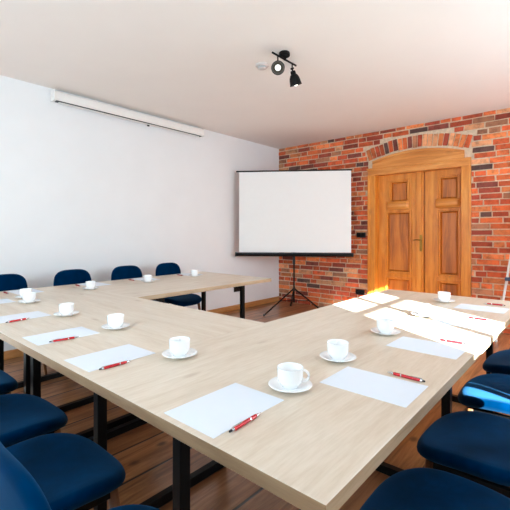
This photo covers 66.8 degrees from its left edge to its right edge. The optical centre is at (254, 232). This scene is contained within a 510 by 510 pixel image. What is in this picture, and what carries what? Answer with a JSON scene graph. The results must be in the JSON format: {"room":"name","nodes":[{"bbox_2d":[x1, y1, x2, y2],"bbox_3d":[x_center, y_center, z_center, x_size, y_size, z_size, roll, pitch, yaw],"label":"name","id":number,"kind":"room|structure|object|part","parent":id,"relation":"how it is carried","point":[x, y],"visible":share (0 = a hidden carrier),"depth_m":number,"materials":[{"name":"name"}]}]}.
{"room":"conference room","nodes":[
{"label":"conference room","id":0,"kind":"room"},
{"bbox_2d":[0,75,278,350],"bbox_3d":[-2.140,-0.150,4.372,0.100,2.840,8.360,0,0,41],"label":"wall","id":1,"kind":"structure","parent":0,"point":[95,193],"depth_m":4.75,"materials":[{"name":"white paint"}]},
{"bbox_2d":[50,89,203,137],"bbox_3d":[-1.486,-1.467,4.965,0.104,0.146,2.118,0,0,41],"label":"case","id":2,"kind":"object","parent":1,"relation":"attached to","point":[59,97],"visible":1,"depth_m":4.73,"materials":[{"name":"white metal"}]},
{"bbox_2d":[4,296,278,359],"bbox_3d":[-2.167,1.228,4.252,0.018,0.085,7.944,0,0,41],"label":"baseboard","id":3,"kind":"structure","parent":1,"relation":"attached to","point":[14,353],"depth_m":6.21,"materials":[{"name":"brown wood"}]},
{"bbox_2d":[0,0,509,148],"bbox_3d":[0.052,-1.620,2.519,5.840,0.100,8.460,0,0,41],"label":"ceiling","id":4,"kind":"structure","parent":0,"point":[363,66],"depth_m":3.53,"materials":[{"name":"paint"}]},
{"bbox_2d":[255,62,268,70],"bbox_3d":[0.067,-1.550,3.622,0.128,0.041,0.128,0,0,41],"label":"smoke detector","id":5,"kind":"object","parent":4,"relation":"attached to","point":[261,66],"visible":1,"depth_m":3.59,"materials":[{"name":"white plastic"}]},
{"bbox_2d":[271,50,301,86],"bbox_3d":[0.275,-1.441,3.376,0.134,0.258,0.460,0,0,30],"label":"ceiling spotlight","id":6,"kind":"object","parent":4,"relation":"attached to","point":[278,67],"visible":1,"depth_m":3.34,"materials":[{"name":"black metal"}]},
{"bbox_3d":[0.183,-1.373,3.245,0.110,0.122,0.147,0,0,-8],"label":"lamp shade","id":7,"kind":"part","parent":6,"relation":"part of","materials":[{"name":"black metal"}]},
{"bbox_3d":[0.369,-1.396,3.520,0.112,0.145,0.117,0,0,41],"label":"lamp shade","id":8,"kind":"part","parent":6,"relation":"part of","materials":[{"name":"black metal"}]},
{"bbox_2d":[4,301,509,509],"bbox_3d":[0.052,1.320,2.519,5.840,0.100,8.460,0,0,41],"label":"floor","id":9,"kind":"structure","parent":0,"point":[145,452],"depth_m":2.21,"materials":[{"name":"brown wood"}]},
{"bbox_2d":[0,370,17,394],"bbox_3d":[-1.568,0.827,2.050,0.466,0.890,0.507,0,0,41],"label":"chair","id":10,"kind":"object","parent":9,"relation":"on","point":[8,384],"visible":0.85,"depth_m":2.07,"materials":[{"name":"blue fabric"}]},
{"bbox_2d":[0,274,47,374],"bbox_3d":[-2.148,0.827,3.415,0.507,0.890,0.466,0,0,41],"label":"chair","id":11,"kind":"object","parent":9,"relation":"on","point":[8,282],"visible":0.13,"depth_m":3.60,"materials":[{"name":"blue fabric"}]},
{"bbox_3d":[-2.307,0.570,3.554,0.075,0.376,0.397,0,0,41],"label":"backrest","id":12,"kind":"part","parent":11,"relation":"part of","materials":[{"name":"blue fabric"}]},
{"bbox_3d":[-1.879,1.063,3.425,0.093,0.416,0.036,0,0,-3],"label":"leg","id":13,"kind":"part","parent":11,"relation":"part of","materials":[{"name":"brown wood"}]},
{"bbox_2d":[0,393,67,447],"bbox_3d":[-1.106,0.827,1.659,0.466,0.890,0.507,0,0,40],"label":"chair","id":14,"kind":"object","parent":9,"relation":"on","point":[23,417],"visible":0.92,"depth_m":1.66,"materials":[{"name":"blue fabric"}]},
{"bbox_3d":[-1.089,0.869,1.678,0.354,0.027,0.324,0,0,40],"label":"seat frame","id":15,"kind":"part","parent":14,"relation":"part of","materials":[{"name":"black metal"}]},
{"bbox_2d":[6,433,125,509],"bbox_3d":[-0.720,0.827,1.281,0.466,0.890,0.507,0,0,42],"label":"chair","id":16,"kind":"object","parent":9,"relation":"on","point":[72,471],"visible":0.84,"depth_m":1.30,"materials":[{"name":"blue fabric"}]},
{"bbox_3d":[-0.703,0.869,1.300,0.354,0.027,0.324,0,0,42],"label":"seat frame","id":17,"kind":"part","parent":16,"relation":"part of","materials":[{"name":"black metal"}]},
{"bbox_3d":[-0.452,1.063,1.307,0.093,0.416,0.036,0,0,-15],"label":"leg","id":18,"kind":"part","parent":16,"relation":"part of","materials":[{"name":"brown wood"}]},
{"bbox_2d":[53,269,91,285],"bbox_3d":[-1.733,0.827,3.889,0.507,0.890,0.466,0,0,40],"label":"chair","id":19,"kind":"object","parent":9,"relation":"on","point":[72,276],"visible":0.14,"depth_m":4.02,"materials":[{"name":"blue fabric"}]},
{"bbox_2d":[0,442,159,509],"bbox_3d":[-0.315,0.827,0.877,0.466,0.890,0.507,0,0,41],"label":"chair","id":20,"kind":"object","parent":9,"relation":"on","point":[19,490],"visible":1,"depth_m":0.63,"materials":[{"name":"blue fabric"}]},
{"bbox_3d":[-0.455,0.570,0.718,0.397,0.376,0.075,0,0,41],"label":"backrest","id":21,"kind":"part","parent":20,"relation":"part of","materials":[{"name":"blue fabric"}]},
{"bbox_3d":[-0.298,0.824,0.896,0.466,0.094,0.456,0,0,41],"label":"seat","id":22,"kind":"part","parent":20,"relation":"part of","materials":[{"name":"blue fabric"}]},
{"bbox_2d":[0,284,170,437],"bbox_3d":[-1.580,0.895,2.955,1.650,0.750,1.075,0,0,41],"label":"conference table","id":23,"kind":"object","parent":9,"relation":"on","point":[89,303],"visible":0.35,"depth_m":2.73,"materials":[{"name":"brown wood"}]},
{"bbox_3d":[-1.623,0.913,2.457,0.040,0.713,0.040,0,0,41],"label":"leg","id":24,"kind":"part","parent":23,"relation":"part of","materials":[{"name":"black metal"}]},
{"bbox_2d":[0,299,15,303],"bbox_3d":[-1.977,0.519,2.873,0.210,0.001,0.297,0,0,41],"label":"paper sheet","id":25,"kind":"object","parent":23,"relation":"on","point":[1,300],"visible":1,"depth_m":2.92,"materials":[{"name":"white paper"}]},
{"bbox_2d":[6,318,28,322],"bbox_3d":[-1.395,0.513,2.278,0.011,0.013,0.135,0,0,31],"label":"ballpoint pen","id":26,"kind":"object","parent":23,"relation":"on","point":[9,321],"visible":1,"depth_m":2.27,"materials":[{"name":"red paint"}]},
{"bbox_2d":[0,311,50,322],"bbox_3d":[-1.456,0.519,2.391,0.210,0.001,0.297,0,0,39],"label":"paper sheet","id":27,"kind":"object","parent":23,"relation":"on","point":[3,319],"visible":1,"depth_m":2.40,"materials":[{"name":"white paper"}]},
{"bbox_2d":[7,289,43,294],"bbox_3d":[-2.035,0.519,3.429,0.297,0.001,0.210,0,0,41],"label":"paper sheet","id":28,"kind":"object","parent":23,"relation":"on","point":[17,292],"visible":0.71,"depth_m":3.42,"materials":[{"name":"white paper"}]},
{"bbox_3d":[-1.259,0.913,2.152,0.040,0.713,0.040,0,0,41],"label":"leg","id":29,"kind":"part","parent":23,"relation":"part of","materials":[{"name":"black metal"}]},
{"bbox_2d":[18,299,40,303],"bbox_3d":[-1.676,0.511,2.874,0.147,0.018,0.147,0,0,41],"label":"saucer","id":30,"kind":"object","parent":23,"relation":"on","point":[35,300],"visible":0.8,"depth_m":2.86,"materials":[{"name":"white ceramic"}]},
{"bbox_2d":[22,292,35,301],"bbox_3d":[-1.679,0.479,2.876,0.095,0.066,0.088,0,0,21],"label":"coffee cup","id":31,"kind":"object","parent":30,"relation":"on","point":[27,296],"visible":0.89,"depth_m":2.85,"materials":[{"name":"white ceramic"}]},
{"bbox_2d":[54,310,78,316],"bbox_3d":[-1.184,0.511,2.431,0.147,0.018,0.147,0,0,41],"label":"saucer","id":32,"kind":"object","parent":23,"relation":"on","point":[74,311],"visible":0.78,"depth_m":2.42,"materials":[{"name":"white ceramic"}]},
{"bbox_2d":[59,303,73,314],"bbox_3d":[-1.187,0.479,2.432,0.095,0.066,0.088,0,0,29],"label":"coffee cup","id":33,"kind":"object","parent":32,"relation":"on","point":[64,308],"visible":0.96,"depth_m":2.40,"materials":[{"name":"white ceramic"}]},
{"bbox_3d":[-1.509,0.511,3.554,0.147,0.018,0.147,0,0,41],"label":"saucer","id":34,"kind":"object","parent":23,"relation":"on","visible":0},
{"bbox_2d":[86,281,95,288],"bbox_3d":[-1.512,0.479,3.555,0.095,0.066,0.088,0,0,30],"label":"coffee cup","id":35,"kind":"object","parent":34,"relation":"on","point":[89,284],"visible":0.87,"depth_m":3.52,"materials":[{"name":"white ceramic"}]},
{"bbox_3d":[-1.819,0.511,3.073,0.147,0.018,0.147,0,0,41],"label":"saucer","id":36,"kind":"object","parent":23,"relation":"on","visible":0},
{"bbox_2d":[19,288,31,296],"bbox_3d":[-1.818,0.479,3.076,0.088,0.066,0.095,0,0,17],"label":"coffee cup","id":37,"kind":"object","parent":36,"relation":"on","point":[24,290],"visible":0.44,"depth_m":3.04,"materials":[{"name":"white ceramic"}]},
{"bbox_2d":[2,304,262,509],"bbox_3d":[-0.628,0.895,2.122,0.880,0.750,1.075,0,0,41],"label":"conference table","id":38,"kind":"object","parent":9,"relation":"on","point":[151,329],"visible":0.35,"depth_m":2.00,"materials":[{"name":"brown wood"}]},
{"bbox_3d":[-1.180,0.913,2.083,0.040,0.713,0.040,0,0,41],"label":"leg","id":39,"kind":"part","parent":38,"relation":"part of","materials":[{"name":"black metal"}]},
{"bbox_2d":[22,326,98,345],"bbox_3d":[-0.980,0.519,1.963,0.210,0.001,0.297,0,0,41],"label":"paper sheet","id":40,"kind":"object","parent":38,"relation":"on","point":[40,339],"visible":1,"depth_m":1.96,"materials":[{"name":"white paper"}]},
{"bbox_2d":[49,336,78,342],"bbox_3d":[-0.920,0.513,1.871,0.135,0.013,0.011,0,0,-43],"label":"ballpoint pen","id":41,"kind":"object","parent":38,"relation":"on","point":[67,338],"visible":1,"depth_m":1.86,"materials":[{"name":"red paint"}]},
{"bbox_3d":[-0.637,0.913,1.595,0.040,0.713,0.040,0,0,41],"label":"leg","id":42,"kind":"part","parent":38,"relation":"part of","materials":[{"name":"black metal"}]},
{"bbox_2d":[64,344,154,371],"bbox_3d":[-0.604,0.519,1.625,0.210,0.001,0.297,0,0,40],"label":"paper sheet","id":43,"kind":"object","parent":38,"relation":"on","point":[90,362],"visible":0.93,"depth_m":1.61,"materials":[{"name":"white paper"}]},
{"bbox_2d":[101,322,129,329],"bbox_3d":[-0.756,0.511,2.101,0.147,0.018,0.147,0,0,41],"label":"saucer","id":44,"kind":"object","parent":38,"relation":"on","point":[105,326],"visible":0.67,"depth_m":2.09,"materials":[{"name":"white ceramic"}]},
{"bbox_2d":[107,313,123,327],"bbox_3d":[-0.759,0.479,2.103,0.095,0.066,0.088,0,0,30],"label":"coffee cup","id":45,"kind":"object","parent":44,"relation":"on","point":[116,320],"visible":0.95,"depth_m":2.07,"materials":[{"name":"white ceramic"}]},
{"bbox_2d":[111,265,154,300],"bbox_3d":[-1.331,0.827,4.348,0.507,0.890,0.466,0,0,42],"label":"chair","id":46,"kind":"object","parent":9,"relation":"on","point":[130,271],"visible":0.17,"depth_m":4.49,"materials":[{"name":"blue fabric"}]},
{"bbox_3d":[-1.487,0.570,4.491,0.075,0.376,0.397,0,0,42],"label":"backrest","id":47,"kind":"part","parent":46,"relation":"part of","materials":[{"name":"blue fabric"}]},
{"bbox_2d":[72,271,270,318],"bbox_3d":[-0.829,0.895,4.162,1.190,0.750,1.730,0,0,41],"label":"conference table","id":48,"kind":"object","parent":9,"relation":"on","point":[167,285],"visible":0.48,"depth_m":3.97,"materials":[{"name":"brown wood"}]},
{"bbox_2d":[79,282,111,285],"bbox_3d":[-1.620,0.519,3.903,0.297,0.001,0.210,0,0,40],"label":"paper sheet","id":49,"kind":"object","parent":48,"relation":"on","point":[97,283],"visible":0.64,"depth_m":3.88,"materials":[{"name":"white paper"}]},
{"bbox_2d":[133,277,158,279],"bbox_3d":[-1.232,0.519,4.347,0.297,0.001,0.210,0,0,42],"label":"paper sheet","id":50,"kind":"object","parent":48,"relation":"on","point":[143,277],"visible":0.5,"depth_m":4.30,"materials":[{"name":"white paper"}]},
{"bbox_3d":[-0.611,0.913,4.601,0.040,0.713,0.040,0,0,41],"label":"leg","id":51,"kind":"part","parent":48,"relation":"part of","materials":[{"name":"black metal"}]},
{"bbox_3d":[-0.137,0.913,4.186,0.040,0.713,0.040,0,0,41],"label":"leg","id":52,"kind":"part","parent":48,"relation":"part of","materials":[{"name":"black metal"}]},
{"bbox_3d":[-1.128,0.511,4.080,0.147,0.018,0.147,0,0,41],"label":"saucer","id":53,"kind":"object","parent":48,"relation":"on","visible":0},
{"bbox_2d":[144,275,151,280],"bbox_3d":[-1.127,0.479,4.083,0.088,0.066,0.095,0,0,24],"label":"coffee cup","id":54,"kind":"object","parent":53,"relation":"on","point":[146,277],"visible":0.79,"depth_m":4.05,"materials":[{"name":"white ceramic"}]},
{"bbox_3d":[-0.721,0.511,4.621,0.147,0.018,0.147,0,0,41],"label":"saucer","id":55,"kind":"object","parent":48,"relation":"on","visible":0},
{"bbox_2d":[191,270,197,274],"bbox_3d":[-0.724,0.479,4.623,0.088,0.066,0.095,0,0,-44],"label":"coffee cup","id":56,"kind":"object","parent":55,"relation":"on","point":[193,272],"visible":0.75,"depth_m":4.58,"materials":[{"name":"white ceramic"}]},
{"bbox_2d":[155,263,200,309],"bbox_3d":[-0.943,0.827,4.792,0.507,0.890,0.466,0,0,39],"label":"chair","id":57,"kind":"object","parent":9,"relation":"on","point":[163,268],"visible":0.53,"depth_m":4.80,"materials":[{"name":"blue fabric"}]},
{"bbox_3d":[-1.106,0.570,4.926,0.075,0.376,0.397,0,0,39],"label":"backrest","id":58,"kind":"part","parent":57,"relation":"part of","materials":[{"name":"blue fabric"}]},
{"bbox_3d":[-0.923,0.824,4.775,0.456,0.094,0.466,0,0,39],"label":"seat","id":59,"kind":"part","parent":57,"relation":"part of","materials":[{"name":"blue fabric"}]},
{"bbox_2d":[79,289,509,509],"bbox_3d":[0.682,0.895,2.157,1.045,0.750,2.855,0,0,41],"label":"conference table","id":60,"kind":"object","parent":9,"relation":"on","point":[313,449],"visible":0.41,"depth_m":1.32,"materials":[{"name":"brown wood"}]},
{"bbox_2d":[99,360,131,369],"bbox_3d":[-0.542,0.513,1.508,0.011,0.013,0.135,0,0,41],"label":"ballpoint pen","id":61,"kind":"object","parent":60,"relation":"on","point":[127,361],"visible":1,"depth_m":1.50,"materials":[{"name":"red paint"}]},
{"bbox_2d":[162,348,196,358],"bbox_3d":[-0.317,0.511,1.626,0.147,0.018,0.147,0,0,41],"label":"saucer","id":62,"kind":"object","parent":60,"relation":"on","point":[191,352],"visible":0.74,"depth_m":1.62,"materials":[{"name":"white ceramic"}]},
{"bbox_2d":[169,336,189,356],"bbox_3d":[-0.315,0.479,1.629,0.088,0.066,0.095,0,0,33],"label":"coffee cup","id":63,"kind":"object","parent":62,"relation":"on","point":[179,346],"visible":1,"depth_m":1.60,"materials":[{"name":"white ceramic"}]},
{"bbox_3d":[-0.229,0.913,1.204,0.040,0.713,0.040,0,0,41],"label":"leg","id":64,"kind":"part","parent":60,"relation":"part of","materials":[{"name":"black metal"}]},
{"bbox_2d":[164,383,283,438],"bbox_3d":[-0.086,0.519,1.159,0.210,0.001,0.297,0,0,41],"label":"paper sheet","id":65,"kind":"object","parent":60,"relation":"on","point":[215,413],"visible":0.93,"depth_m":1.14,"materials":[{"name":"white paper"}]},
{"bbox_2d":[229,412,260,432],"bbox_3d":[-0.024,0.513,1.053,0.011,0.013,0.135,0,0,38],"label":"ballpoint pen","id":66,"kind":"object","parent":60,"relation":"on","point":[242,423],"visible":1,"depth_m":1.04,"materials":[{"name":"red paint"}]},
{"bbox_2d":[268,376,311,392],"bbox_3d":[0.117,0.511,1.291,0.147,0.018,0.147,0,0,41],"label":"saucer","id":67,"kind":"object","parent":60,"relation":"on","point":[273,383],"visible":0.66,"depth_m":1.28,"materials":[{"name":"white ceramic"}]},
{"bbox_2d":[277,362,309,389],"bbox_3d":[0.120,0.479,1.293,0.095,0.066,0.088,0,0,-36],"label":"coffee cup","id":68,"kind":"object","parent":67,"relation":"on","point":[290,374],"visible":1,"depth_m":1.26,"materials":[{"name":"white ceramic"}]},
{"bbox_3d":[0.169,0.475,1.288,0.027,0.047,0.010,0,0,3],"label":"handle","id":69,"kind":"part","parent":68,"relation":"part of","materials":[{"name":"white ceramic"}]},
{"bbox_2d":[320,351,355,362],"bbox_3d":[0.339,0.511,1.584,0.147,0.018,0.147,0,0,41],"label":"saucer","id":70,"kind":"object","parent":60,"relation":"on","point":[350,357],"visible":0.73,"depth_m":1.58,"materials":[{"name":"white ceramic"}]},
{"bbox_2d":[327,339,348,359],"bbox_3d":[0.342,0.479,1.586,0.095,0.066,0.088,0,0,-38],"label":"coffee cup","id":71,"kind":"object","parent":70,"relation":"on","point":[338,349],"visible":1,"depth_m":1.55,"materials":[{"name":"white ceramic"}]},
{"bbox_2d":[320,366,427,407],"bbox_3d":[0.405,0.519,1.327,0.297,0.001,0.210,0,0,41],"label":"paper sheet","id":72,"kind":"object","parent":60,"relation":"on","point":[399,392],"visible":1,"depth_m":1.31,"materials":[{"name":"white paper"}]},
{"bbox_2d":[371,327,400,335],"bbox_3d":[0.671,0.511,1.992,0.147,0.018,0.147,0,0,41],"label":"saucer","id":73,"kind":"object","parent":60,"relation":"on","point":[375,329],"visible":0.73,"depth_m":1.99,"materials":[{"name":"white ceramic"}]},
{"bbox_2d":[376,318,393,333],"bbox_3d":[0.670,0.479,1.995,0.088,0.066,0.095,0,0,-16],"label":"coffee cup","id":74,"kind":"object","parent":73,"relation":"on","point":[384,325],"visible":1,"depth_m":1.96,"materials":[{"name":"white ceramic"}]},
{"bbox_2d":[388,372,424,381],"bbox_3d":[0.539,0.513,1.385,0.135,0.013,0.011,0,0,43],"label":"ballpoint pen","id":75,"kind":"object","parent":60,"relation":"on","point":[393,373],"visible":1,"depth_m":1.37,"materials":[{"name":"red paint"}]},
{"bbox_2d":[411,311,436,317],"bbox_3d":[1.049,0.511,2.407,0.147,0.018,0.147,0,0,41],"label":"saucer","id":76,"kind":"object","parent":60,"relation":"on","point":[431,314],"visible":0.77,"depth_m":2.40,"materials":[{"name":"white ceramic"}]},
{"bbox_2d":[386,336,468,359],"bbox_3d":[0.783,0.519,1.764,0.297,0.001,0.210,0,0,42],"label":"paper sheet","id":77,"kind":"object","parent":60,"relation":"on","point":[407,343],"visible":1,"depth_m":1.75,"materials":[{"name":"white paper"}]},
{"bbox_2d":[434,298,454,302],"bbox_3d":[1.419,0.511,2.904,0.147,0.018,0.147,0,0,41],"label":"saucer","id":78,"kind":"object","parent":60,"relation":"on","point":[436,299],"visible":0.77,"depth_m":2.88,"materials":[{"name":"white ceramic"}]},
{"bbox_2d":[438,291,450,300],"bbox_3d":[1.423,0.479,2.905,0.095,0.066,0.088,0,0,-17],"label":"coffee cup","id":79,"kind":"object","parent":78,"relation":"on","point":[442,295],"visible":0.94,"depth_m":2.87,"materials":[{"name":"white ceramic"}]},
{"bbox_3d":[0.918,0.913,1.854,0.040,0.713,0.040,0,0,41],"label":"leg","id":80,"kind":"part","parent":60,"relation":"part of","materials":[{"name":"black metal"}]},
{"bbox_2d":[436,338,465,344],"bbox_3d":[0.926,0.513,1.834,0.135,0.013,0.011,0,0,41],"label":"ballpoint pen","id":81,"kind":"object","parent":60,"relation":"on","point":[445,340],"visible":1,"depth_m":1.83,"materials":[{"name":"red paint"}]},
{"bbox_2d":[429,316,494,329],"bbox_3d":[1.194,0.519,2.237,0.297,0.001,0.210,0,0,41],"label":"paper sheet","id":82,"kind":"object","parent":60,"relation":"on","point":[441,319],"visible":1,"depth_m":2.24,"materials":[{"name":"white paper"}]},
{"bbox_2d":[466,316,489,320],"bbox_3d":[1.333,0.513,2.322,0.135,0.013,0.011,0,0,45],"label":"ballpoint pen","id":83,"kind":"object","parent":60,"relation":"on","point":[485,319],"visible":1,"depth_m":2.31,"materials":[{"name":"red paint"}]},
{"bbox_2d":[454,303,508,313],"bbox_3d":[1.558,0.519,2.663,0.297,0.001,0.210,0,0,41],"label":"paper sheet","id":84,"kind":"object","parent":60,"relation":"on","point":[461,306],"visible":1,"depth_m":2.65,"materials":[{"name":"white paper"}]},
{"bbox_3d":[1.680,0.913,2.769,0.040,0.713,0.040,0,0,41],"label":"leg","id":85,"kind":"part","parent":60,"relation":"part of","materials":[{"name":"black metal"}]},
{"bbox_2d":[484,303,504,305],"bbox_3d":[1.720,0.513,2.783,0.135,0.013,0.011,0,0,40],"label":"ballpoint pen","id":86,"kind":"object","parent":60,"relation":"on","point":[484,303],"visible":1,"depth_m":2.78,"materials":[{"name":"red paint"}]},
{"bbox_2d":[235,169,353,315],"bbox_3d":[0.624,0.139,6.288,1.858,2.262,0.918,0,0,6],"label":"projection screen","id":87,"kind":"object","parent":9,"relation":"on","point":[293,211],"visible":0.95,"depth_m":6.11,"materials":[{"name":"fabric"}]},
{"bbox_3d":[0.371,1.079,6.028,0.456,0.376,0.334,0,0,6],"label":"leg","id":88,"kind":"part","parent":87,"relation":"part of","materials":[{"name":"black metal"}]},
{"bbox_3d":[0.604,-0.981,6.119,1.825,0.022,0.018,0,0,6],"label":"rail","id":89,"kind":"part","parent":87,"relation":"part of","materials":[{"name":"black metal"}]},
{"bbox_3d":[0.873,1.079,6.028,0.552,0.376,0.023,0,0,30],"label":"leg","id":90,"kind":"part","parent":87,"relation":"part of","materials":[{"name":"black metal"}]},
{"bbox_2d":[359,468,509,509],"bbox_3d":[0.540,0.827,1.049,0.507,0.890,0.466,0,0,40],"label":"chair","id":91,"kind":"object","parent":9,"relation":"on","point":[413,488],"visible":1,"depth_m":1.17,"materials":[{"name":"blue fabric"}]},
{"bbox_2d":[417,411,509,497],"bbox_3d":[0.905,0.827,1.466,0.507,0.890,0.466,0,0,42],"label":"chair","id":92,"kind":"object","parent":9,"relation":"on","point":[474,446],"visible":0.99,"depth_m":1.44,"materials":[{"name":"blue fabric"}]},
{"bbox_3d":[0.636,1.063,1.461,0.093,0.416,0.036,0,0,-2],"label":"leg","id":93,"kind":"part","parent":92,"relation":"part of","materials":[{"name":"brown wood"}]},
{"bbox_3d":[0.886,0.869,1.483,0.324,0.027,0.354,0,0,42],"label":"seat frame","id":94,"kind":"part","parent":92,"relation":"part of","materials":[{"name":"black metal"}]},
{"bbox_2d":[458,373,509,418],"bbox_3d":[1.301,0.827,1.919,0.507,0.890,0.466,0,0,39],"label":"chair","id":95,"kind":"object","parent":9,"relation":"on","point":[486,393],"visible":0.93,"depth_m":1.91,"materials":[{"name":"blue fabric"}]},
{"bbox_3d":[1.282,0.869,1.935,0.324,0.027,0.354,0,0,39],"label":"seat frame","id":96,"kind":"part","parent":95,"relation":"part of","materials":[{"name":"black metal"}]},
{"bbox_2d":[482,349,509,412],"bbox_3d":[1.696,0.827,2.369,0.507,0.890,0.466,0,0,41],"label":"chair","id":97,"kind":"object","parent":9,"relation":"on","point":[498,362],"visible":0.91,"depth_m":2.38,"materials":[{"name":"blue fabric"}]},
{"bbox_3d":[1.677,0.824,2.386,0.456,0.094,0.466,0,0,41],"label":"seat","id":98,"kind":"part","parent":97,"relation":"part of","materials":[{"name":"blue fabric"}]},
{"bbox_2d":[494,256,509,341],"bbox_3d":[3.145,0.393,4.231,0.662,1.761,0.662,0,0,-4],"label":"flipchart","id":99,"kind":"object","parent":9,"relation":"on","point":[507,278],"visible":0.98,"depth_m":4.45,"materials":[{"name":"white metal"}]},
{"bbox_2d":[279,108,509,333],"bbox_3d":[2.705,-0.151,5.475,5.741,2.841,0.317,0,0,41],"label":"wall","id":100,"kind":"structure","parent":0,"point":[484,137],"depth_m":5.67,"materials":[{"name":"brick"}]},
{"bbox_2d":[356,289,364,294],"bbox_3d":[1.673,0.945,6.163,0.154,0.084,0.013,0,0,41],"label":"wall socket","id":101,"kind":"object","parent":100,"relation":"attached to","point":[358,291],"visible":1,"depth_m":6.16,"materials":[{"name":"black plastic"}]},
{"bbox_2d":[356,232,365,237],"bbox_3d":[1.685,0.035,6.153,0.154,0.084,0.012,0,0,41],"label":"wall switch","id":102,"kind":"object","parent":100,"relation":"attached to","point":[358,234],"visible":1,"depth_m":6.14,"materials":[{"name":"black plastic"}]},
{"bbox_2d":[366,148,471,296],"bbox_3d":[2.361,0.033,5.650,1.464,2.475,0.208,0,0,41],"label":"door","id":103,"kind":"structure","parent":100,"relation":"in","point":[419,200],"depth_m":5.62,"materials":[{"name":"brown wood"}]},
{"bbox_3d":[2.152,-0.415,5.860,0.350,0.132,0.045,0,0,41],"label":"cushion moulding","id":104,"kind":"part","parent":103,"relation":"part of","materials":[{"name":"brown wood"}]},
{"bbox_3d":[2.184,0.142,5.888,0.405,0.965,0.062,0,0,41],"label":"panel moulding","id":105,"kind":"part","parent":103,"relation":"part of","materials":[{"name":"brown wood"}]},
{"bbox_3d":[2.184,0.880,5.888,0.405,0.420,0.062,0,0,41],"label":"panel moulding","id":106,"kind":"part","parent":103,"relation":"part of","materials":[{"name":"brown wood"}]},
{"bbox_3d":[2.193,-0.625,5.880,0.315,0.370,0.062,0,0,41],"label":"panel moulding","id":107,"kind":"part","parent":103,"relation":"part of","materials":[{"name":"brown wood"}]},
{"bbox_3d":[2.194,0.142,5.899,0.329,0.889,0.016,0,0,41],"label":"panel","id":108,"kind":"part","parent":103,"relation":"part of","materials":[{"name":"brown wood"}]},
{"bbox_3d":[2.194,0.880,5.899,0.329,0.344,0.016,0,0,41],"label":"panel","id":109,"kind":"part","parent":103,"relation":"part of","materials":[{"name":"brown wood"}]},
{"bbox_3d":[2.203,-0.625,5.891,0.239,0.294,0.016,0,0,41],"label":"panel","id":110,"kind":"part","parent":103,"relation":"part of","materials":[{"name":"brown wood"}]},
{"bbox_3d":[2.407,0.150,5.615,0.034,0.240,0.010,0,0,41],"label":"lock plate","id":111,"kind":"part","parent":103,"relation":"part of","materials":[{"name":"gold metal"}]},
{"bbox_3d":[2.680,-0.415,5.397,0.333,0.132,0.045,0,0,41],"label":"cushion moulding","id":112,"kind":"part","parent":103,"relation":"part of","materials":[{"name":"brown wood"}]},
{"bbox_3d":[2.718,-0.625,5.421,0.295,0.370,0.062,0,0,41],"label":"panel moulding","id":113,"kind":"part","parent":103,"relation":"part of","materials":[{"name":"brown wood"}]},
{"bbox_3d":[2.718,0.142,5.420,0.307,0.965,0.062,0,0,41],"label":"panel moulding","id":114,"kind":"part","parent":103,"relation":"part of","materials":[{"name":"brown wood"}]},
{"bbox_3d":[2.718,0.880,5.420,0.307,0.420,0.062,0,0,41],"label":"panel moulding","id":115,"kind":"part","parent":103,"relation":"part of","materials":[{"name":"brown wood"}]},
{"bbox_3d":[2.728,-0.625,5.432,0.219,0.294,0.016,0,0,41],"label":"panel","id":116,"kind":"part","parent":103,"relation":"part of","materials":[{"name":"brown wood"}]},
{"bbox_3d":[2.728,0.142,5.432,0.231,0.889,0.016,0,0,41],"label":"panel","id":117,"kind":"part","parent":103,"relation":"part of","materials":[{"name":"brown wood"}]},
{"bbox_3d":[2.728,0.880,5.432,0.231,0.344,0.016,0,0,41],"label":"panel","id":118,"kind":"part","parent":103,"relation":"part of","materials":[{"name":"brown wood"}]}
]}

